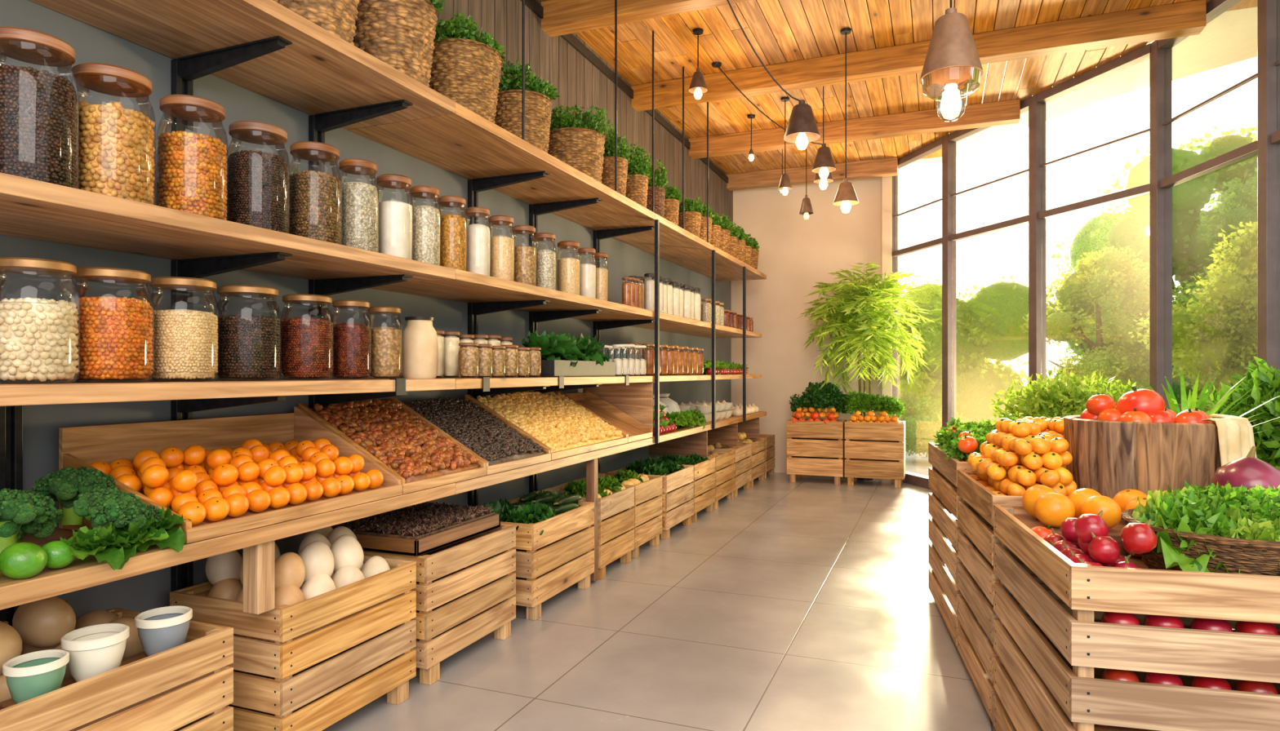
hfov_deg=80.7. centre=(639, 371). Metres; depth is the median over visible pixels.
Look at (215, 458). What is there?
orange
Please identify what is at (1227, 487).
lettuce
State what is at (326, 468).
orange
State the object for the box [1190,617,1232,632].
apple
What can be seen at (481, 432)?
beans
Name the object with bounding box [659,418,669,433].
radish
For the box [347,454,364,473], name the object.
orange
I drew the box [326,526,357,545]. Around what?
egg
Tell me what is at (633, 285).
jar
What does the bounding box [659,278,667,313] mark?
jar
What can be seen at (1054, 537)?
tomato
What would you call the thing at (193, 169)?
storage jar
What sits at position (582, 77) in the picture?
wall
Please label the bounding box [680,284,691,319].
jar
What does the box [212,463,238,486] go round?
orange
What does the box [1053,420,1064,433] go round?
mandarin
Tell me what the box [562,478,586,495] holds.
lettuce
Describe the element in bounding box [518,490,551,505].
bunch
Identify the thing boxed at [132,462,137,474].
orange
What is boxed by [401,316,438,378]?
ceramic canister
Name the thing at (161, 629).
bowl
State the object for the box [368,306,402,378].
storage jar
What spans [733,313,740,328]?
jar
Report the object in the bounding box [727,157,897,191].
ceiling beam
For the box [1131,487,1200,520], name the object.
lettuce
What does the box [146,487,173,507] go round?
orange
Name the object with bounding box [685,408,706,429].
lettuce
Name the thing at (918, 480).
window
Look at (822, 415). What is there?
mandarin
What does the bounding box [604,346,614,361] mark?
jar
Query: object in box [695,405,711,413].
serving bowl
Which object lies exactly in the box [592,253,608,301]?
storage jar
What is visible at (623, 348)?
jar
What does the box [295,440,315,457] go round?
orange
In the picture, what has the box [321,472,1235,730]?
floor
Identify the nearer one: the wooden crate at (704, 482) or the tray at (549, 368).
the tray at (549, 368)
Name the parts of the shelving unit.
wooden post, hanging rod, wooden post, hanging rod, panel, hanging rod, post, panel, hanging rod, hanging rod, post, panel, post, panel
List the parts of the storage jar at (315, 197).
lid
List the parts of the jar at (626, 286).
lid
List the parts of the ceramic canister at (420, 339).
lid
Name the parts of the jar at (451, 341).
lid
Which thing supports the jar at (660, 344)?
on the shelving unit
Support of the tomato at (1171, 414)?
on the wooden bucket
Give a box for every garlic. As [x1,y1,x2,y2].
[731,406,742,416]
[746,404,755,413]
[746,405,751,414]
[751,404,759,413]
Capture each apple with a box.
[1101,612,1140,625]
[1101,668,1139,682]
[1143,614,1184,628]
[1144,672,1183,686]
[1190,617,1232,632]
[1191,676,1231,690]
[1235,621,1278,635]
[1235,680,1278,694]
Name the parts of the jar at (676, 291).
lid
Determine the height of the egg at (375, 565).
0.154 m
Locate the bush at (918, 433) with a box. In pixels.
[902,412,969,457]
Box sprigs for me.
[1150,481,1279,538]
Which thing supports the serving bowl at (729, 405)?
on the serving bowl at (729, 413)
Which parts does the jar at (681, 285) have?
lid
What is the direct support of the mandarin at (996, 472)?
on the mandarin at (1004, 483)
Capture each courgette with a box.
[510,502,526,508]
[520,493,537,502]
[532,494,557,503]
[533,491,552,501]
[548,504,558,508]
[552,502,577,515]
[553,493,565,505]
[555,494,582,505]
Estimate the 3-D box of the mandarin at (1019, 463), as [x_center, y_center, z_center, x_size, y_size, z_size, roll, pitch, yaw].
[1.599,0.358,3.140,0.081,0.072,0.081,0,0,9]
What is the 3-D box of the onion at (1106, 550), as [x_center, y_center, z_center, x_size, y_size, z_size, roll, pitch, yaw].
[1.268,0.483,2.058,0.077,0.084,0.076,0,0,13]
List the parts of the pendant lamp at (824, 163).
cord, bulb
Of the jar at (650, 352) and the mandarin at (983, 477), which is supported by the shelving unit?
the jar at (650, 352)
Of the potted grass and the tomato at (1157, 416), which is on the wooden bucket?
the tomato at (1157, 416)
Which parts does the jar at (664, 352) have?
lid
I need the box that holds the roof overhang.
[913,6,1257,164]
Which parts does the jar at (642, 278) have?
lid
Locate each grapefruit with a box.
[1022,484,1057,519]
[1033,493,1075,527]
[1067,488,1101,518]
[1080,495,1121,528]
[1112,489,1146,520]
[1124,496,1146,510]
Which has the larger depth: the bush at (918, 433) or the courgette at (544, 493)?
the bush at (918, 433)
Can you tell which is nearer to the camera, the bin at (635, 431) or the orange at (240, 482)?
the orange at (240, 482)
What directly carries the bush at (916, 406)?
on the garden path
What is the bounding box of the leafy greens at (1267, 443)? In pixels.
[1196,355,1279,470]
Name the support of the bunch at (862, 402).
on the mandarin
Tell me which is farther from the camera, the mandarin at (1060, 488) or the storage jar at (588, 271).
the storage jar at (588, 271)
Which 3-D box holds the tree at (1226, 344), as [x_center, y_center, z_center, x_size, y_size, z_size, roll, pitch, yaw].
[9.110,-0.359,10.691,3.213,3.796,2.940,0,0,-26]
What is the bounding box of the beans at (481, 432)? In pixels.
[404,396,546,466]
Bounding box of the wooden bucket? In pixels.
[1063,415,1221,499]
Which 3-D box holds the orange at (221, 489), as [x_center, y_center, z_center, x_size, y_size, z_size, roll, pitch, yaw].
[-1.436,0.406,2.624,0.073,0.072,0.072,0,0,19]
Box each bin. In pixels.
[58,406,402,543]
[298,398,486,494]
[393,395,551,475]
[467,391,627,460]
[558,389,653,443]
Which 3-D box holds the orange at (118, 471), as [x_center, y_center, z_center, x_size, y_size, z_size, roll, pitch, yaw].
[-1.728,0.353,2.517,0.076,0.078,0.077,0,0,-31]
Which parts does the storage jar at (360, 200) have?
lid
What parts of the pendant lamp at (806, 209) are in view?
cord, bulb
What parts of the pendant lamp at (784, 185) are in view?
cord, bulb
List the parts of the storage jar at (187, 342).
lid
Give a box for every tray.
[354,513,500,556]
[504,360,615,377]
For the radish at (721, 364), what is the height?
0.124 m
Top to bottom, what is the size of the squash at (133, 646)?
0.147 m
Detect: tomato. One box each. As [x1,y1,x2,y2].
[791,417,798,422]
[794,412,801,418]
[810,412,818,419]
[822,418,829,424]
[827,413,835,419]
[957,431,974,438]
[957,435,977,453]
[1031,525,1056,538]
[1080,409,1097,420]
[1085,392,1115,415]
[1097,408,1121,421]
[1115,386,1165,414]
[1118,408,1152,422]
[1122,544,1142,557]
[1147,410,1174,422]
[1164,408,1174,418]
[1165,406,1177,417]
[1173,408,1208,423]
[1183,407,1211,423]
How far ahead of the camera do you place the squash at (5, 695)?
2.02 m
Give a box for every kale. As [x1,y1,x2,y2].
[933,417,996,447]
[938,421,986,453]
[945,428,993,462]
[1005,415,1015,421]
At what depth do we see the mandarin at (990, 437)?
3.40 m
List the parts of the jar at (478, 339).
lid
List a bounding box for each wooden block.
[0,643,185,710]
[1013,514,1129,555]
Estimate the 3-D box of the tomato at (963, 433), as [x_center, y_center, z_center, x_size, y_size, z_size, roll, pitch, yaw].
[1.731,0.357,3.987,0.093,0.090,0.093,0,0,29]
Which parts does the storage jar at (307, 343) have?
lid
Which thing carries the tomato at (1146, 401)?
on the wooden bucket
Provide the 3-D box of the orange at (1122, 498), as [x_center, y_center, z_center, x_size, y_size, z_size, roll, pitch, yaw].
[1.746,0.477,2.675,0.121,0.117,0.122,0,0,-13]
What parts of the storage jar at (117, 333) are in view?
lid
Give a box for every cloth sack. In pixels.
[653,394,669,413]
[659,393,680,413]
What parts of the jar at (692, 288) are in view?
lid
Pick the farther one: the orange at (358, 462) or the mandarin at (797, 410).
the mandarin at (797, 410)
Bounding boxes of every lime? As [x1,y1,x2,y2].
[0,542,47,579]
[41,541,75,568]
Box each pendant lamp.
[688,27,707,99]
[711,61,835,179]
[726,0,820,150]
[746,114,755,161]
[777,97,792,195]
[799,147,813,220]
[813,86,833,190]
[832,27,858,213]
[920,0,983,121]
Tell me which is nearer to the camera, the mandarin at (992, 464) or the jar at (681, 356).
the mandarin at (992, 464)
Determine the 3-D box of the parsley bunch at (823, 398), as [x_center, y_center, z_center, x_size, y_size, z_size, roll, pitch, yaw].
[2.349,0.326,9.765,0.512,0.422,0.554,0,0,-4]
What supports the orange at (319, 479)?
in the bin at (82, 446)
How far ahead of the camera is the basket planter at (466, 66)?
3.83 m
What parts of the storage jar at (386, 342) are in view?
lid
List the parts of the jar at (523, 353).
lid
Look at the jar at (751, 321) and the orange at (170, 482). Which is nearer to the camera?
the orange at (170, 482)
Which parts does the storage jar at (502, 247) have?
lid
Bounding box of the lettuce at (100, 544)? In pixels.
[60,523,132,570]
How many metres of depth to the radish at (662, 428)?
6.23 m
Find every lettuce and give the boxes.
[60,523,132,570]
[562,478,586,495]
[570,481,610,497]
[597,475,622,492]
[612,469,643,484]
[664,411,687,428]
[669,410,695,427]
[677,410,700,427]
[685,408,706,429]
[699,360,711,375]
[704,359,721,374]
[715,360,732,374]
[1128,489,1251,573]
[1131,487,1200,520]
[1167,480,1208,497]
[1199,480,1278,520]
[1213,503,1279,574]
[1243,484,1279,495]
[1260,485,1279,509]
[1266,508,1279,540]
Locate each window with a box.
[892,137,942,489]
[942,97,1028,491]
[1028,43,1151,384]
[1149,0,1257,409]
[1257,0,1279,369]
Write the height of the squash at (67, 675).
0.142 m
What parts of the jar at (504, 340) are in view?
lid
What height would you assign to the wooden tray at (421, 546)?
0.070 m
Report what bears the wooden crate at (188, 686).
on the floor
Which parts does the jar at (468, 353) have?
lid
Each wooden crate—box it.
[0,608,233,730]
[169,555,416,730]
[233,592,404,643]
[363,524,515,685]
[420,539,470,555]
[466,497,594,620]
[535,482,634,580]
[568,472,662,559]
[605,465,693,539]
[653,455,715,522]
[707,443,751,497]
[707,448,735,509]
[744,437,765,487]
[750,434,774,479]
[786,418,847,484]
[844,419,905,488]
[928,442,1066,648]
[957,470,1279,724]
[993,504,1279,730]
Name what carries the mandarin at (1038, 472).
on the mandarin at (1027, 487)
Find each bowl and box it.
[2,649,69,704]
[60,623,129,682]
[134,606,192,657]
[678,404,691,412]
[684,404,698,410]
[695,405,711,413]
[702,413,711,422]
[706,404,720,413]
[709,412,720,421]
[715,403,726,411]
[716,411,727,419]
[720,402,732,410]
[722,410,733,418]
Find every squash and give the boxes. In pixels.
[0,621,22,675]
[0,674,11,702]
[12,596,75,648]
[21,629,75,655]
[54,644,72,679]
[74,609,119,630]
[108,617,144,659]
[604,488,612,494]
[611,483,626,493]
[621,479,635,485]
[628,477,640,485]
[637,473,648,483]
[737,432,743,440]
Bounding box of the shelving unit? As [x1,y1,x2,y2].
[0,0,766,626]
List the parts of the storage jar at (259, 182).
lid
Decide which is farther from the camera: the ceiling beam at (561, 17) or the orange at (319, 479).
the ceiling beam at (561, 17)
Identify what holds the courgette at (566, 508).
on the courgette
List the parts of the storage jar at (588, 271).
lid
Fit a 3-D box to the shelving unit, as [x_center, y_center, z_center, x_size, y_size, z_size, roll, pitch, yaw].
[-0.381,-0.665,5.560,0.676,4.090,9.448,0,0,22]
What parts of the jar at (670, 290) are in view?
lid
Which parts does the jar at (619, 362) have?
lid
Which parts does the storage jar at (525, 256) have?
lid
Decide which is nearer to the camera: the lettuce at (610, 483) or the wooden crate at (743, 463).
the lettuce at (610, 483)
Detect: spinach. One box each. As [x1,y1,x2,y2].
[521,329,565,359]
[546,331,582,367]
[556,332,590,360]
[575,333,603,366]
[578,334,609,361]
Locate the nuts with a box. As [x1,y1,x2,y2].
[476,391,623,452]
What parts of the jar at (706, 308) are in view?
lid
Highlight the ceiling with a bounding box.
[540,0,1257,173]
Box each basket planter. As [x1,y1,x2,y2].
[272,0,359,45]
[352,0,444,86]
[428,12,506,123]
[494,59,560,153]
[547,103,613,182]
[601,119,631,196]
[625,142,650,208]
[646,153,668,217]
[663,184,682,225]
[678,195,703,237]
[699,202,714,243]
[710,209,724,248]
[719,212,732,253]
[728,222,740,257]
[735,225,747,262]
[743,233,753,266]
[749,237,759,270]
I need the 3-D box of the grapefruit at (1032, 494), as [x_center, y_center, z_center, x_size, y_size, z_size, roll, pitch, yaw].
[1.464,0.477,2.744,0.130,0.127,0.131,0,0,-3]
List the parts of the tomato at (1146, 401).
stem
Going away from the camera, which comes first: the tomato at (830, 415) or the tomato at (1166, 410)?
the tomato at (1166, 410)
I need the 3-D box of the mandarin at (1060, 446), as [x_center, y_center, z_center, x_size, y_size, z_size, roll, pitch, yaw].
[1.709,0.304,3.077,0.076,0.067,0.076,0,0,10]
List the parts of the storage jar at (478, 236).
lid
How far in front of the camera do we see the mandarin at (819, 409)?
9.65 m
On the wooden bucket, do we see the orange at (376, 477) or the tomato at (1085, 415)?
the tomato at (1085, 415)
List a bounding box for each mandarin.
[795,407,801,412]
[802,407,808,413]
[804,412,810,417]
[808,407,815,413]
[816,407,822,413]
[818,412,825,418]
[822,408,828,413]
[829,407,835,413]
[833,413,839,418]
[849,415,856,422]
[854,410,860,416]
[857,415,864,421]
[864,415,871,422]
[867,411,874,417]
[871,416,876,421]
[877,416,884,422]
[880,411,887,417]
[884,416,891,422]
[891,416,897,422]
[967,453,984,466]
[969,456,986,471]
[977,457,995,475]
[977,472,989,483]
[977,480,990,486]
[979,441,990,453]
[982,444,1000,458]
[986,431,996,443]
[986,462,1001,472]
[986,464,1006,480]
[987,431,999,444]
[987,487,996,491]
[990,478,995,487]
[991,448,1010,463]
[991,491,1006,495]
[992,431,1006,447]
[993,475,1008,491]
[995,417,1010,432]
[995,449,1005,464]
[998,451,1018,466]
[999,478,1018,495]
[1000,419,1013,434]
[1000,433,1017,445]
[1002,436,1015,451]
[1004,463,1021,475]
[1006,483,1025,496]
[1007,421,1018,433]
[1007,465,1026,484]
[1008,436,1024,451]
[1012,421,1031,437]
[1013,439,1032,455]
[1013,451,1023,466]
[1016,469,1036,486]
[1019,451,1038,469]
[1023,435,1036,441]
[1023,453,1043,470]
[1025,483,1039,490]
[1027,421,1041,435]
[1029,436,1051,454]
[1030,466,1049,482]
[1031,417,1048,431]
[1033,467,1048,483]
[1036,432,1053,439]
[1038,434,1053,441]
[1039,470,1060,487]
[1041,452,1062,469]
[1045,418,1053,430]
[1045,431,1057,434]
[1048,419,1059,432]
[1048,437,1069,454]
[1051,433,1063,438]
[1051,482,1067,497]
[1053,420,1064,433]
[1053,466,1073,485]
[1059,451,1072,466]
[1064,480,1076,496]
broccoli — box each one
[0,488,64,543]
[0,490,53,553]
[31,466,118,525]
[72,488,151,533]
[146,505,164,532]
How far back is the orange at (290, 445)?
3.24 m
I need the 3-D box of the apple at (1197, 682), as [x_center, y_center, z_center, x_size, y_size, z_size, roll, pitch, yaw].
[1.487,0.823,1.961,0.087,0.096,0.086,0,0,-44]
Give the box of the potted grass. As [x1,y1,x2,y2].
[1099,368,1279,434]
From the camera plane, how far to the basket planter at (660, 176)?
6.59 m
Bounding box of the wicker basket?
[1120,508,1279,576]
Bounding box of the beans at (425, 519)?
[341,502,495,540]
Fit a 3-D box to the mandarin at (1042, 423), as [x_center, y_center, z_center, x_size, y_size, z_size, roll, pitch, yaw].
[2.059,0.274,3.892,0.084,0.074,0.082,0,0,-41]
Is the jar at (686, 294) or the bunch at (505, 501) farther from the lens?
the jar at (686, 294)
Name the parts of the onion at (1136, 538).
stem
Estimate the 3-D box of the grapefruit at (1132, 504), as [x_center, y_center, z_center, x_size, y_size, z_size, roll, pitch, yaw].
[1.700,0.477,2.531,0.118,0.114,0.118,0,0,28]
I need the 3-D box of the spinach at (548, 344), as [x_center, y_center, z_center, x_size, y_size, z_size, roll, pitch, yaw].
[-0.619,-0.131,4.676,0.316,0.270,0.349,0,0,32]
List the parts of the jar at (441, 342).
lid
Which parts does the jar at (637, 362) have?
lid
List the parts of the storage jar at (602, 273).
lid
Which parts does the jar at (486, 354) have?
lid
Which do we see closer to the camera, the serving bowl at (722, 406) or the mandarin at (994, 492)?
the mandarin at (994, 492)
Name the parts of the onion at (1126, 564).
stem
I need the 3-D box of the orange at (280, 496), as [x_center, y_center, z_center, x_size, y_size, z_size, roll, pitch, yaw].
[-1.269,0.442,2.644,0.077,0.074,0.077,0,0,-8]
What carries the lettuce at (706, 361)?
on the shelving unit
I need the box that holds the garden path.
[904,424,992,476]
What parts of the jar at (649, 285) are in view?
lid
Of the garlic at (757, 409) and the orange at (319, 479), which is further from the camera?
the garlic at (757, 409)
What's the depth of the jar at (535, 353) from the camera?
4.34 m
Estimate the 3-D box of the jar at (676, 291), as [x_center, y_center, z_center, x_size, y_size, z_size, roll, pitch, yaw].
[0.304,-0.638,6.702,0.099,0.313,0.099,0,0,18]
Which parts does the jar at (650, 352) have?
lid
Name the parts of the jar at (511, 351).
lid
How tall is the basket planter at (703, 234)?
0.528 m
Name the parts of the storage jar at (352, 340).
lid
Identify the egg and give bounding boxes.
[205,551,243,585]
[207,578,243,600]
[235,588,243,602]
[239,557,275,585]
[241,542,279,559]
[274,552,305,589]
[274,585,305,607]
[297,533,331,555]
[298,541,334,583]
[300,574,336,599]
[303,526,333,538]
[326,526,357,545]
[330,534,364,573]
[331,564,364,589]
[360,555,390,578]
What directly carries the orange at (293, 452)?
in the bin at (82, 446)
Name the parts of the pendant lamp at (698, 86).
cord, bulb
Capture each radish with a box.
[653,421,654,435]
[659,405,668,417]
[659,412,664,423]
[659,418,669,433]
[659,419,664,434]
[665,417,675,431]
[671,417,683,431]
[704,362,711,374]
[715,364,721,374]
[716,363,724,373]
[724,363,729,374]
[728,364,736,374]
[733,364,740,374]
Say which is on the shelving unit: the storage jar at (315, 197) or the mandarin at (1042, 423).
the storage jar at (315, 197)
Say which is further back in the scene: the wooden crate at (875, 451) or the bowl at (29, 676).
the wooden crate at (875, 451)
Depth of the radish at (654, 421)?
6.09 m
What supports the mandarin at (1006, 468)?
on the mandarin
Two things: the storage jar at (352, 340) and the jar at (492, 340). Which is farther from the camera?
the jar at (492, 340)
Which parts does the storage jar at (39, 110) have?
lid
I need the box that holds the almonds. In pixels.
[313,399,480,483]
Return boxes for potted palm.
[794,259,933,480]
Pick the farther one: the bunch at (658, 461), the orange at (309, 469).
the bunch at (658, 461)
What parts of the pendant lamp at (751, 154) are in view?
cord, bulb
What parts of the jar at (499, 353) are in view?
lid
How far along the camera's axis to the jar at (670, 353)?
6.50 m
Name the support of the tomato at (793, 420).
on the wooden crate at (814, 448)
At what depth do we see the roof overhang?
6.79 m
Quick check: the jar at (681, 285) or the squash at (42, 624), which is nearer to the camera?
the squash at (42, 624)
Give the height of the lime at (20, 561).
0.090 m
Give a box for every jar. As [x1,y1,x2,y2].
[0,26,79,189]
[0,257,80,383]
[71,62,155,205]
[72,266,154,382]
[149,276,219,381]
[156,94,228,220]
[217,284,280,380]
[228,120,289,233]
[280,293,333,379]
[289,141,342,244]
[332,299,371,379]
[339,158,378,253]
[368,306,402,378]
[376,173,413,259]
[409,185,440,266]
[435,329,444,377]
[438,195,466,271]
[443,331,460,377]
[457,342,479,377]
[458,334,474,377]
[465,207,490,276]
[473,334,488,377]
[477,344,493,377]
[486,334,501,377]
[488,215,514,281]
[491,346,506,377]
[497,337,513,377]
[500,345,518,377]
[512,225,536,285]
[512,347,529,377]
[524,347,541,377]
[534,232,556,290]
[556,240,580,295]
[578,247,595,298]
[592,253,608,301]
[604,345,608,361]
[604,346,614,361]
[610,347,621,376]
[612,344,622,376]
[616,346,626,375]
[617,344,629,376]
[622,276,631,306]
[622,346,632,375]
[624,344,635,376]
[625,343,638,375]
[626,277,635,306]
[627,275,638,282]
[630,278,639,307]
[630,345,640,376]
[634,280,643,308]
[635,345,646,375]
[637,343,643,375]
[638,276,644,308]
[641,343,654,375]
[644,273,654,311]
[648,344,661,375]
[652,275,663,312]
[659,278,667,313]
[660,344,667,375]
[662,278,673,315]
[662,346,674,375]
[666,345,678,375]
[668,281,679,316]
[672,283,683,317]
[673,346,684,375]
[678,346,688,375]
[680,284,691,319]
[682,347,693,375]
[684,286,694,319]
[688,347,697,375]
[690,287,701,320]
[693,348,703,374]
[701,298,711,323]
[706,301,715,324]
[711,301,719,324]
[715,302,724,325]
[724,310,729,327]
[724,311,733,328]
[733,311,737,328]
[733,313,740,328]
[739,314,742,329]
[746,316,750,331]
[747,317,753,332]
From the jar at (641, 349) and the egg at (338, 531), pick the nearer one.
the egg at (338, 531)
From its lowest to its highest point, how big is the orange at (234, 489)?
0.077 m
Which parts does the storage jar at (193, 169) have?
lid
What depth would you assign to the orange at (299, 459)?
3.10 m
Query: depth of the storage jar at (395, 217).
3.47 m
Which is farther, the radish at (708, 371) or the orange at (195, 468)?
the radish at (708, 371)
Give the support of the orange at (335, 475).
in the bin at (82, 446)
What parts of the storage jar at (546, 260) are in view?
lid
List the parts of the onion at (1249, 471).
stem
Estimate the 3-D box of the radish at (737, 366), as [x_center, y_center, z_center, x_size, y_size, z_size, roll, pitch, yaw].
[1.095,-0.027,8.618,0.101,0.120,0.098,0,0,-37]
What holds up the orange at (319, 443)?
on the orange
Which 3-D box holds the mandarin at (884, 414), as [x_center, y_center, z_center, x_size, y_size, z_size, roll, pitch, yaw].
[2.986,0.520,9.227,0.076,0.069,0.075,0,0,-7]
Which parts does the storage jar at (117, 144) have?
lid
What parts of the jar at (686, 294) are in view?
lid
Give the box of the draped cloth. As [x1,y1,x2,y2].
[1200,413,1257,466]
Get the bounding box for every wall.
[0,0,730,619]
[435,0,733,226]
[730,176,892,475]
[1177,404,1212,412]
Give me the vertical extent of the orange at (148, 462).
0.073 m
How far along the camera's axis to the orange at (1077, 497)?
2.67 m
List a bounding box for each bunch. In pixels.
[483,500,517,522]
[484,497,516,509]
[502,504,548,535]
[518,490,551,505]
[521,501,556,518]
[546,491,580,507]
[625,458,657,474]
[639,462,669,475]
[643,453,667,466]
[657,459,684,478]
[661,453,679,462]
[671,455,698,473]
[684,453,708,464]
[789,393,813,412]
[802,380,843,413]
[831,394,853,414]
[843,390,881,415]
[871,395,906,419]
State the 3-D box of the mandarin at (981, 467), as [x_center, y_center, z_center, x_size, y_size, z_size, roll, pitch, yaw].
[1.499,0.412,3.261,0.078,0.076,0.083,0,0,40]
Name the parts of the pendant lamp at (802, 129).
cord, bulb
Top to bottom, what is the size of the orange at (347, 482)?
0.076 m
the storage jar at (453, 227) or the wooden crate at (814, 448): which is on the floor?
the wooden crate at (814, 448)
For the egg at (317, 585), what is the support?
on the wooden crate at (307, 665)
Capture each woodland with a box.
[897,275,1058,424]
[1049,122,1257,404]
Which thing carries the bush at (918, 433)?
on the garden path
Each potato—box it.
[708,444,714,452]
[714,442,722,448]
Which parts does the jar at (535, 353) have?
lid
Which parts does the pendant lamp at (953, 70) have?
bulb, bulb glass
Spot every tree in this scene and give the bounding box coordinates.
[1019,245,1195,395]
[1128,220,1257,412]
[1177,166,1257,334]
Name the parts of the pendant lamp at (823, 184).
cord, bulb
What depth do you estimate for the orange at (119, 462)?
2.56 m
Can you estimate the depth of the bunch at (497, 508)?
4.46 m
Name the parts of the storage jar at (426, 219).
lid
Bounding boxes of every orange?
[89,461,111,475]
[109,458,133,470]
[109,465,136,479]
[115,474,142,492]
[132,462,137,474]
[133,449,159,470]
[136,469,141,478]
[139,457,165,475]
[139,475,145,491]
[141,464,168,488]
[143,481,171,497]
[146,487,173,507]
[159,447,183,468]
[166,463,184,470]
[167,467,182,481]
[167,477,173,488]
[170,487,196,497]
[171,493,198,513]
[172,470,197,493]
[177,501,206,526]
[182,444,206,466]
[182,462,204,470]
[185,465,207,474]
[194,480,218,498]
[195,472,212,483]
[197,488,222,504]
[202,497,229,521]
[203,457,209,472]
[204,449,213,457]
[206,448,231,470]
[207,467,213,475]
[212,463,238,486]
[217,480,239,494]
[220,447,234,453]
[222,484,247,499]
[225,493,248,517]
[230,447,253,459]
[230,454,253,468]
[236,462,260,482]
[236,478,259,486]
[240,439,262,449]
[241,481,262,494]
[246,489,271,512]
[249,445,270,464]
[257,458,279,479]
[257,476,264,485]
[261,481,283,493]
[262,443,271,451]
[263,466,286,487]
[267,487,290,508]
[268,441,284,452]
[269,449,290,462]
[275,448,290,454]
[277,456,298,468]
[282,481,299,488]
[283,463,303,484]
[284,440,298,451]
[286,483,307,505]
[289,446,296,455]
[293,453,302,462]
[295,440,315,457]
[298,461,316,480]
[298,476,317,485]
[301,446,320,462]
[303,480,323,500]
[309,452,329,465]
[312,438,331,450]
[315,458,335,478]
[315,473,333,484]
[320,444,338,462]
[320,477,341,497]
[333,456,353,475]
[333,472,342,479]
[336,475,354,494]
[346,471,359,478]
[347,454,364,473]
[352,472,370,490]
[365,469,383,488]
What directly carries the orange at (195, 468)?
in the bin at (82, 446)
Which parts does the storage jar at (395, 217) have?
lid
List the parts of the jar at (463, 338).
lid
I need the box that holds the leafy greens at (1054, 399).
[983,367,1142,424]
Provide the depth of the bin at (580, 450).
4.77 m
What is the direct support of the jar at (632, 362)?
on the shelving unit
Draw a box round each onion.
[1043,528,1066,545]
[1049,540,1077,551]
[1060,518,1078,542]
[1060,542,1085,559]
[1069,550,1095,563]
[1073,542,1080,549]
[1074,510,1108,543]
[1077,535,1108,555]
[1077,558,1102,566]
[1087,531,1120,564]
[1099,555,1131,567]
[1111,556,1141,568]
[1120,519,1157,554]
[1210,446,1279,494]
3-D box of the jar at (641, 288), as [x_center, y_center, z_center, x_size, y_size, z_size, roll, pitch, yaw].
[-0.011,-0.603,5.978,0.070,0.243,0.070,0,0,41]
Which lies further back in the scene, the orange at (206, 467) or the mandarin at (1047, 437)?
the mandarin at (1047, 437)
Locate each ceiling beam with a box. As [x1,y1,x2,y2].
[541,0,749,37]
[631,0,1206,111]
[688,98,1020,159]
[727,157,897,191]
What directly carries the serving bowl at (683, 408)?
on the serving bowl
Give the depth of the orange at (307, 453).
3.00 m
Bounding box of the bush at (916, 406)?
[897,390,942,426]
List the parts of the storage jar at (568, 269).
lid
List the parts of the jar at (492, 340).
lid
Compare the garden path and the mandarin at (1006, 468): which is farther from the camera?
the garden path
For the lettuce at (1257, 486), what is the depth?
2.21 m
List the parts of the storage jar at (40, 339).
lid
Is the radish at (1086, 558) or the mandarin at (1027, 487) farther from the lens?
the mandarin at (1027, 487)
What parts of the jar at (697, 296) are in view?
lid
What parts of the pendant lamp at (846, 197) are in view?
cord, bulb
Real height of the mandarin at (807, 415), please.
0.072 m
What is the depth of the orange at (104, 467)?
2.50 m
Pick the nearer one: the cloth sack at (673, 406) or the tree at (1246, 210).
the cloth sack at (673, 406)
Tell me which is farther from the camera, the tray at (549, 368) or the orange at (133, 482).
the tray at (549, 368)
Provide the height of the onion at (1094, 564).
0.082 m
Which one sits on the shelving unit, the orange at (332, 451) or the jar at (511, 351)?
the jar at (511, 351)
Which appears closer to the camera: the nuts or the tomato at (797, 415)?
the nuts
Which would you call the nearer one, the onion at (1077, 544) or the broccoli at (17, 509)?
the broccoli at (17, 509)
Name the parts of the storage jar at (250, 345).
lid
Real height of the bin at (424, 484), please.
0.377 m
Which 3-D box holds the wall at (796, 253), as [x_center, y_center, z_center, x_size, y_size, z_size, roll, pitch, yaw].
[2.307,-0.710,10.302,2.170,4.220,0.250,0,0,22]
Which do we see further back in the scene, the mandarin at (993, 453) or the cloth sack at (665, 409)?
the cloth sack at (665, 409)
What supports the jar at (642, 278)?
on the shelving unit
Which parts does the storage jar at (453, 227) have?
lid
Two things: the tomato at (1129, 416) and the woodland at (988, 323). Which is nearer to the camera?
the tomato at (1129, 416)

